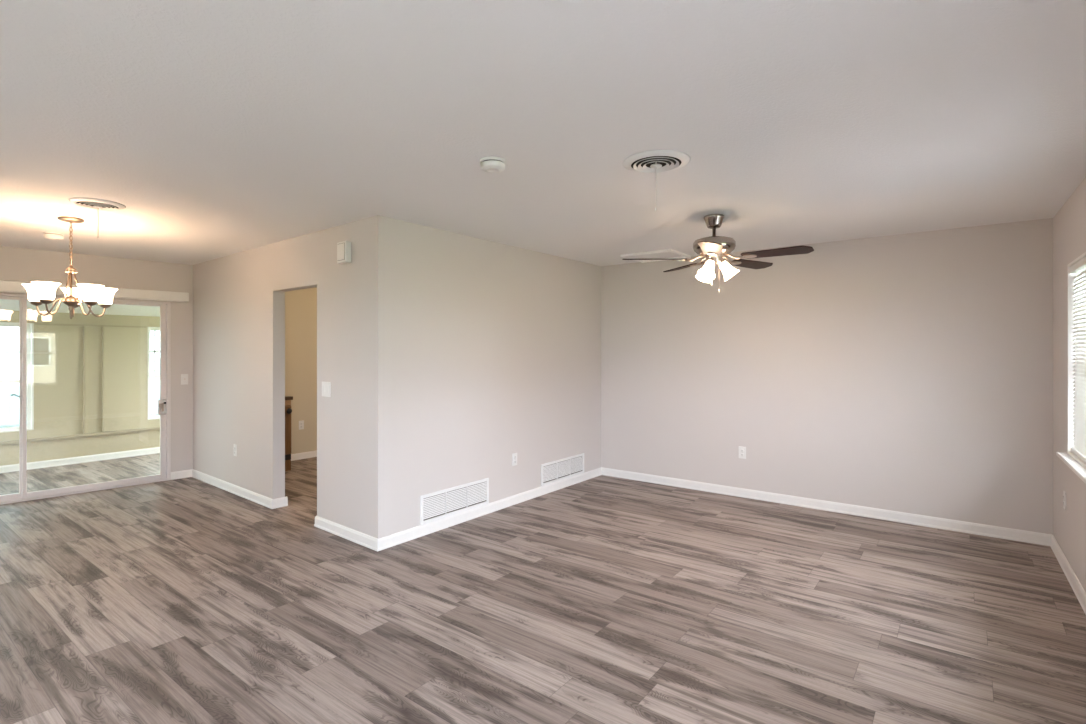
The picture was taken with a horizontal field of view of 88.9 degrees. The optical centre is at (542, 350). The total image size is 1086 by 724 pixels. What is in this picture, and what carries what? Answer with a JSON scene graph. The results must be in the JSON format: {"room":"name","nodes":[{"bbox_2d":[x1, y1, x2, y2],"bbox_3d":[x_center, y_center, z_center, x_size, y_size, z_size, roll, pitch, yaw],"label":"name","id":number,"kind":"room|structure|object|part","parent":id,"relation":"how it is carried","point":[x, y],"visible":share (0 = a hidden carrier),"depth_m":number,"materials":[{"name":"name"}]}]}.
{"room":"empty living room","nodes":[
{"label":"empty living room","id":0,"kind":"room"},
{"bbox_2d":[0,310,159,465],"bbox_3d":[-6.450,0.276,6.629,0.120,2.360,5.900,0,0,37],"label":"wall","id":1,"kind":"structure","parent":0,"point":[58,350],"depth_m":7.21,"materials":[{"name":"paint"}]},
{"bbox_2d":[0,322,33,432],"bbox_3d":[-7.169,0.321,5.668,0.104,1.310,2.900,0,0,37],"label":"window","id":2,"kind":"structure","parent":1,"relation":"in","point":[9,331],"depth_m":6.69,"materials":[{"name":"white glass"}]},
{"bbox_3d":[-7.185,0.321,5.681,0.026,1.216,2.806,0,0,37],"label":"glass pane","id":3,"kind":"part","parent":2,"relation":"part of","materials":[{"name":"glass"}]},
{"bbox_2d":[0,323,159,444],"bbox_3d":[-6.388,0.391,6.582,0.035,1.450,5.860,0,0,37],"label":"trim","id":4,"kind":"structure","parent":1,"relation":"attached to","point":[84,434],"depth_m":7.17,"materials":[{"name":"paint"}]},
{"bbox_2d":[0,447,159,472],"bbox_3d":[-6.395,1.413,6.588,0.017,0.085,5.900,0,0,37],"label":"baseboard","id":5,"kind":"structure","parent":1,"relation":"attached to","point":[98,457],"depth_m":7.14,"materials":[{"name":"white paint"}]},
{"bbox_2d":[148,327,159,419],"bbox_3d":[-5.153,0.323,8.306,0.104,1.305,1.360,0,0,37],"label":"window","id":6,"kind":"structure","parent":1,"relation":"in","point":[153,332],"depth_m":7.85,"materials":[{"name":"white glass"}]},
{"bbox_2d":[0,299,159,316],"bbox_3d":[-5.707,-0.659,6.061,2.070,0.430,6.200,0,0,37],"label":"ceiling","id":7,"kind":"structure","parent":0,"point":[12,305],"depth_m":7.08,"materials":[{"name":"paint"}]},
{"bbox_2d":[0,246,192,471],"bbox_3d":[-5.535,0.236,4.881,0.140,2.440,4.240,0,0,43],"label":"wall","id":8,"kind":"structure","parent":0,"point":[16,264],"depth_m":6.12,"materials":[{"name":"beige paint"}]},
{"bbox_2d":[0,293,170,504],"bbox_3d":[-5.045,0.458,5.354,0.172,1.995,2.439,0,0,43],"label":"door","id":9,"kind":"structure","parent":8,"relation":"in","point":[164,404],"depth_m":5.85,"materials":[{"name":"paint"}]},
{"bbox_3d":[-5.448,0.460,4.945,0.032,1.951,1.212,0,0,43],"label":"fixed panel","id":10,"kind":"part","parent":9,"relation":"part of","materials":[{"name":"glass"}]},
{"bbox_3d":[-4.237,0.632,6.157,0.006,0.163,0.080,0,0,43],"label":"lock plate","id":11,"kind":"part","parent":9,"relation":"part of","materials":[{"name":"silver metal"}]},
{"bbox_2d":[0,280,188,301],"bbox_3d":[-4.981,-0.601,5.310,0.085,0.106,2.742,0,0,43],"label":"rail","id":12,"kind":"object","parent":8,"relation":"attached to","point":[5,286],"visible":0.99,"depth_m":5.88,"materials":[{"name":"white paint"}]},
{"bbox_2d":[171,469,192,479],"bbox_3d":[-5.478,1.413,4.828,0.017,0.085,4.240,0,0,43],"label":"baseboard","id":13,"kind":"structure","parent":8,"relation":"attached to","point":[185,473],"depth_m":6.29,"materials":[{"name":"white paint"}]},
{"bbox_2d":[181,374,187,384],"bbox_3d":[-4.090,0.331,6.316,0.016,0.120,0.072,0,0,43],"label":"light switch","id":14,"kind":"object","parent":8,"relation":"attached to","point":[184,377],"visible":1,"depth_m":6.32,"materials":[{"name":"white plastic"}]},
{"bbox_2d":[193,215,390,538],"bbox_3d":[-2.622,0.236,5.279,3.790,2.440,0.110,0,0,40],"label":"wall","id":15,"kind":"structure","parent":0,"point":[239,298],"depth_m":4.62,"materials":[{"name":"beige paint"}]},
{"bbox_2d":[234,444,236,455],"bbox_3d":[-3.130,1.016,5.623,0.072,0.118,0.011,0,0,40],"label":"wall outlet","id":16,"kind":"object","parent":15,"relation":"attached to","point":[235,446],"visible":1,"depth_m":5.61,"materials":[{"name":"white plastic"}]},
{"bbox_2d":[192,469,377,550],"bbox_3d":[-2.576,1.413,5.243,3.707,0.085,0.147,0,0,40],"label":"baseboard","id":17,"kind":"structure","parent":15,"relation":"attached to","point":[368,541],"depth_m":5.10,"materials":[{"name":"white paint"}]},
{"bbox_2d":[322,382,330,396],"bbox_3d":[-1.758,0.316,4.484,0.132,0.120,0.010,0,0,40],"label":"light switch","id":18,"kind":"object","parent":15,"relation":"attached to","point":[326,386],"visible":1,"depth_m":4.47,"materials":[{"name":"white plastic"}]},
{"bbox_2d":[337,241,350,263],"bbox_3d":[-1.537,-0.754,4.271,0.126,0.164,0.054,0,0,40],"label":"door chime","id":19,"kind":"object","parent":15,"relation":"attached to","point":[344,247],"visible":1,"depth_m":4.24,"materials":[{"name":"white plastic"}]},
{"bbox_3d":[-1.553,-0.756,4.252,0.096,0.124,0.004,0,0,40],"label":"panel","id":20,"kind":"part","parent":19,"relation":"part of","materials":[{"name":"white plastic"}]},
{"bbox_2d":[285,287,316,453],"bbox_3d":[-3.138,0.236,7.635,0.120,2.440,2.880,0,0,37],"label":"wall","id":21,"kind":"structure","parent":0,"point":[300,305],"depth_m":7.41,"materials":[{"name":"paint"}]},
{"bbox_2d":[299,420,303,429],"bbox_3d":[-3.232,1.001,7.405,0.011,0.118,0.072,0,0,37],"label":"wall outlet","id":22,"kind":"object","parent":21,"relation":"attached to","point":[301,423],"visible":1,"depth_m":7.40,"materials":[{"name":"white plastic"}]},
{"bbox_2d":[291,450,316,460],"bbox_3d":[-3.063,1.413,7.621,0.017,0.085,2.750,0,0,37],"label":"baseboard","id":23,"kind":"structure","parent":21,"relation":"attached to","point":[310,454],"depth_m":7.43,"materials":[{"name":"white paint"}]},
{"bbox_2d":[391,218,600,533],"bbox_3d":[-0.268,0.236,5.335,0.110,2.440,2.991,0,0,37],"label":"wall","id":24,"kind":"structure","parent":0,"point":[496,347],"depth_m":4.91,"materials":[{"name":"beige paint"}]},
{"bbox_2d":[420,478,488,524],"bbox_3d":[-0.723,1.255,4.640,0.012,0.230,0.776,0,0,37],"label":"air vent","id":25,"kind":"object","parent":24,"relation":"in","point":[445,503],"visible":1,"depth_m":4.61,"materials":[{"name":"white metal"}]},
{"bbox_2d":[378,467,601,550],"bbox_3d":[-0.257,1.413,5.246,0.017,0.085,3.118,0,0,37],"label":"baseboard","id":26,"kind":"structure","parent":24,"relation":"attached to","point":[397,538],"depth_m":4.82,"materials":[{"name":"white paint"}]},
{"bbox_2d":[512,453,516,465],"bbox_3d":[-0.266,1.033,5.239,0.011,0.118,0.072,0,0,37],"label":"wall outlet","id":27,"kind":"object","parent":24,"relation":"attached to","point":[514,455],"visible":1,"depth_m":5.23,"materials":[{"name":"white plastic"}]},
{"bbox_2d":[541,453,583,485],"bbox_3d":[0.221,1.259,5.875,0.012,0.222,0.779,0,0,37],"label":"air vent","id":28,"kind":"object","parent":24,"relation":"in","point":[554,471],"visible":1,"depth_m":5.84,"materials":[{"name":"white metal"}]},
{"bbox_2d":[0,0,1085,265],"bbox_3d":[-1.493,-1.044,3.640,8.504,0.120,7.470,0,0,37],"label":"ceiling","id":29,"kind":"structure","parent":0,"point":[221,128],"depth_m":2.34,"materials":[{"name":"paint"}]},
{"bbox_2d":[43,231,64,239],"bbox_3d":[-4.110,-0.958,4.652,0.136,0.052,0.136,0,0,37],"label":"smoke detector","id":30,"kind":"object","parent":29,"relation":"attached to","point":[49,235],"visible":1,"depth_m":4.61,"materials":[{"name":"white plastic"}]},
{"bbox_3d":[-4.110,-0.979,4.652,0.136,0.011,0.136,0,0,37],"label":"plate","id":31,"kind":"part","parent":30,"relation":"part of","materials":[{"name":"white plastic"}]},
{"bbox_2d":[22,216,117,318],"bbox_3d":[-3.513,-0.607,4.149,0.573,0.754,0.554,0,0,37],"label":"chandelier","id":32,"kind":"object","parent":29,"relation":"hanging from","point":[39,292],"visible":1,"depth_m":4.08,"materials":[{"name":"white glass"}]},
{"bbox_3d":[-3.722,-0.419,4.067,0.160,0.121,0.160,0,0,37],"label":"lamp shade","id":33,"kind":"part","parent":32,"relation":"part of","materials":[{"name":"white glass"}]},
{"bbox_3d":[-3.523,-0.419,3.925,0.160,0.121,0.160,0,0,37],"label":"lamp shade","id":34,"kind":"part","parent":32,"relation":"part of","materials":[{"name":"white glass"}]},
{"bbox_3d":[-3.639,-0.320,4.095,0.185,0.131,0.012,0,0,-18],"label":"arm","id":35,"kind":"part","parent":32,"relation":"part of","materials":[{"name":"gold metal"}]},
{"bbox_3d":[-3.524,-0.320,4.012,0.012,0.131,0.185,0,0,0],"label":"arm","id":36,"kind":"part","parent":32,"relation":"part of","materials":[{"name":"gold metal"}]},
{"bbox_3d":[-3.518,-0.480,4.094,0.041,0.199,0.038,0,0,37],"label":"support rod","id":37,"kind":"part","parent":32,"relation":"part of","materials":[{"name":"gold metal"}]},
{"bbox_3d":[-3.525,-0.789,4.133,0.018,0.330,0.018,0,0,-32],"label":"chain","id":38,"kind":"part","parent":32,"relation":"part of","materials":[{"name":"gold metal"}]},
{"bbox_3d":[-3.648,-0.419,4.300,0.160,0.121,0.160,0,0,37],"label":"lamp shade","id":39,"kind":"part","parent":32,"relation":"part of","materials":[{"name":"white glass"}]},
{"bbox_3d":[-3.495,-0.480,4.158,0.052,0.199,0.010,0,0,-40],"label":"support rod","id":40,"kind":"part","parent":32,"relation":"part of","materials":[{"name":"gold metal"}]},
{"bbox_3d":[-3.409,-0.320,4.096,0.185,0.131,0.012,0,0,18],"label":"arm","id":41,"kind":"part","parent":32,"relation":"part of","materials":[{"name":"gold metal"}]},
{"bbox_3d":[-3.326,-0.419,4.070,0.160,0.121,0.160,0,0,37],"label":"lamp shade","id":42,"kind":"part","parent":32,"relation":"part of","materials":[{"name":"white glass"}]},
{"bbox_3d":[-3.454,-0.320,4.231,0.012,0.131,0.185,0,0,36],"label":"arm","id":43,"kind":"part","parent":32,"relation":"part of","materials":[{"name":"gold metal"}]},
{"bbox_3d":[-3.404,-0.419,4.302,0.160,0.121,0.160,0,0,37],"label":"lamp shade","id":44,"kind":"part","parent":32,"relation":"part of","materials":[{"name":"white glass"}]},
{"bbox_2d":[69,197,125,237],"bbox_3d":[-2.984,-0.867,3.711,0.300,0.234,0.300,0,0,0],"label":"ceiling vent","id":45,"kind":"object","parent":29,"relation":"in","point":[92,203],"visible":1,"depth_m":3.68,"materials":[{"name":"white metal"}]},
{"bbox_3d":[-2.983,-0.860,3.711,0.007,0.190,0.005,0,0,15],"label":"pull cord","id":46,"kind":"part","parent":45,"relation":"part of","materials":[{"name":"white"}]},
{"bbox_2d":[480,156,505,172],"bbox_3d":[-0.260,-0.958,2.877,0.136,0.052,0.136,0,0,37],"label":"smoke detector","id":47,"kind":"object","parent":29,"relation":"attached to","point":[491,164],"visible":1,"depth_m":2.83,"materials":[{"name":"white plastic"}]},
{"bbox_3d":[-0.260,-0.979,2.877,0.136,0.011,0.136,0,0,37],"label":"plate","id":48,"kind":"part","parent":47,"relation":"part of","materials":[{"name":"white plastic"}]},
{"bbox_2d":[623,150,689,210],"bbox_3d":[0.589,-0.854,2.885,0.344,0.259,0.344,0,0,0],"label":"ceiling vent","id":49,"kind":"object","parent":29,"relation":"in","point":[653,161],"visible":1,"depth_m":2.86,"materials":[{"name":"white metal"}]},
{"bbox_3d":[0.590,-0.848,2.885,0.007,0.215,0.005,0,0,15],"label":"pull cord","id":50,"kind":"part","parent":49,"relation":"part of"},
{"bbox_2d":[622,214,813,292],"bbox_3d":[1.296,-0.700,4.022,1.224,0.569,1.284,0,0,37],"label":"ceiling fan","id":51,"kind":"object","parent":29,"relation":"hanging from","point":[713,247],"visible":1,"depth_m":3.99,"materials":[{"name":"grey metal"}]},
{"bbox_3d":[0.818,-0.670,4.066,0.461,0.033,0.151,0,0,2],"label":"blade","id":52,"kind":"part","parent":51,"relation":"part of","materials":[{"name":"brown wood"}]},
{"bbox_2d":[620,249,690,262],"bbox_3d":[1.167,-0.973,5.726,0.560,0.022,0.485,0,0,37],"label":"blade","id":53,"kind":"object","parent":51,"relation":"attached to","point":[667,253],"visible":0.98,"depth_m":5.72,"materials":[{"name":"white wood"}]},
{"bbox_3d":[1.167,-0.982,5.726,0.496,0.004,0.421,0,0,37],"label":"hatch panel","id":54,"kind":"part","parent":53,"relation":"part of","materials":[{"name":"paint"}]},
{"bbox_3d":[1.129,-0.670,4.473,0.151,0.033,0.461,0,0,-16],"label":"blade","id":55,"kind":"part","parent":51,"relation":"part of","materials":[{"name":"brown wood"}]},
{"bbox_3d":[1.223,-0.579,4.166,0.137,0.150,0.125,0,0,37],"label":"lamp shade","id":56,"kind":"part","parent":51,"relation":"part of","materials":[{"name":"white glass"}]},
{"bbox_3d":[1.181,-0.579,3.977,0.128,0.150,0.143,0,0,37],"label":"lamp shade","id":57,"kind":"part","parent":51,"relation":"part of","materials":[{"name":"white glass"}]},
{"bbox_3d":[1.109,-0.670,3.645,0.151,0.033,0.461,0,0,20],"label":"blade","id":58,"kind":"part","parent":51,"relation":"part of","materials":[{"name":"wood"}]},
{"bbox_3d":[1.364,-0.579,4.039,0.140,0.150,0.124,0,0,37],"label":"lamp shade","id":59,"kind":"part","parent":51,"relation":"part of","materials":[{"name":"white glass"}]},
{"bbox_3d":[1.612,-0.670,4.303,0.461,0.033,0.151,0,0,-34],"label":"blade","id":60,"kind":"part","parent":51,"relation":"part of","materials":[{"name":"brown wood"}]},
{"bbox_3d":[1.599,-0.670,3.790,0.461,0.033,0.151,0,0,37],"label":"blade","id":61,"kind":"part","parent":51,"relation":"part of","materials":[{"name":"brown wood"}]},
{"bbox_2d":[0,453,1085,723],"bbox_3d":[-2.114,1.516,4.114,10.065,0.120,7.470,0,0,37],"label":"floor","id":62,"kind":"structure","parent":0,"point":[602,599],"depth_m":3.05,"materials":[{"name":"plastic"}]},
{"bbox_2d":[285,400,291,470],"bbox_3d":[-3.452,1.013,6.522,0.674,0.845,0.691,0,0,37],"label":"base cabinet","id":63,"kind":"object","parent":62,"relation":"on","point":[288,410],"visible":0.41,"depth_m":6.58,"materials":[{"name":"brown wood"}]},
{"bbox_3d":[-3.226,0.623,6.348,0.004,0.065,0.690,0,0,37],"label":"rail","id":64,"kind":"part","parent":63,"relation":"part of","materials":[{"name":"brown wood"}]},
{"bbox_3d":[-3.111,0.948,6.486,0.017,0.565,0.328,0,0,37],"label":"door","id":65,"kind":"part","parent":63,"relation":"part of","materials":[{"name":"brown wood"}]},
{"bbox_2d":[285,396,292,399],"bbox_3d":[-3.468,0.571,6.537,0.680,0.040,0.705,0,0,37],"label":"countertop","id":66,"kind":"structure","parent":63,"relation":"on","point":[286,397],"depth_m":6.58,"materials":[{"name":"brown laminate"}]},
{"bbox_2d":[601,218,1052,534],"bbox_3d":[0.835,0.236,6.462,7.849,2.440,0.140,0,0,37],"label":"wall","id":67,"kind":"structure","parent":0,"point":[912,373],"depth_m":4.91,"materials":[{"name":"beige paint"}]},
{"bbox_2d":[739,446,745,458],"bbox_3d":[1.978,1.016,5.494,0.072,0.118,0.011,0,0,37],"label":"wall outlet","id":68,"kind":"object","parent":67,"relation":"attached to","point":[742,450],"visible":1,"depth_m":5.49,"materials":[{"name":"white plastic"}]},
{"bbox_2d":[601,467,1051,545],"bbox_3d":[2.232,1.413,5.295,3.912,0.085,0.017,0,0,37],"label":"baseboard","id":69,"kind":"structure","parent":67,"relation":"attached to","point":[915,519],"depth_m":4.91,"materials":[{"name":"white paint"}]},
{"bbox_2d":[1053,177,1085,591],"bbox_3d":[1.701,0.236,1.138,0.150,2.440,7.272,0,0,36],"label":"wall","id":70,"kind":"structure","parent":0,"point":[1069,223],"depth_m":3.67,"materials":[{"name":"beige paint"}]},
{"bbox_2d":[1063,491,1065,509],"bbox_3d":[3.465,0.997,3.678,0.011,0.118,0.072,0,0,36],"label":"wall outlet","id":71,"kind":"object","parent":70,"relation":"attached to","point":[1064,492],"visible":1,"depth_m":3.67,"materials":[{"name":"white plastic"}]},
{"bbox_2d":[1050,535,1085,613],"bbox_3d":[1.663,1.413,1.228,0.017,0.085,7.172,0,0,36],"label":"baseboard","id":72,"kind":"structure","parent":70,"relation":"attached to","point":[1080,593],"depth_m":3.48,"materials":[{"name":"white paint"}]},
{"bbox_2d":[1056,252,1085,483],"bbox_3d":[3.153,0.072,3.172,0.185,1.253,1.115,0,0,36],"label":"window","id":73,"kind":"structure","parent":70,"relation":"in","point":[1070,459],"depth_m":3.56,"materials":[{"name":"white paint"}]},
{"bbox_3d":[3.133,0.675,3.187,0.135,0.046,1.115,0,0,36],"label":"sill","id":74,"kind":"part","parent":73,"relation":"part of","materials":[{"name":"white paint"}]},
{"bbox_3d":[3.171,0.058,3.158,0.139,1.225,0.965,0,0,36],"label":"frame","id":75,"kind":"part","parent":73,"relation":"part of","materials":[{"name":"white paint"}]},
{"bbox_2d":[1070,257,1085,462],"bbox_3d":[3.139,0.058,3.182,0.042,1.186,0.929,0,0,36],"label":"window blind","id":76,"kind":"object","parent":73,"relation":"attached to","point":[1079,448],"visible":1,"depth_m":3.38,"materials":[{"name":"white plastic"}]},
{"bbox_3d":[3.139,-0.515,3.182,0.042,0.038,0.929,0,0,36],"label":"head rail","id":77,"kind":"part","parent":76,"relation":"part of","materials":[{"name":"white plastic"}]},
{"bbox_3d":[3.140,0.636,3.181,0.032,0.030,0.929,0,0,36],"label":"rail","id":78,"kind":"part","parent":76,"relation":"part of","materials":[{"name":"white plastic"}]},
{"bbox_3d":[3.140,0.066,3.181,0.031,1.140,0.002,0,0,36],"label":"ladder cord","id":79,"kind":"part","parent":76,"relation":"part of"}
]}

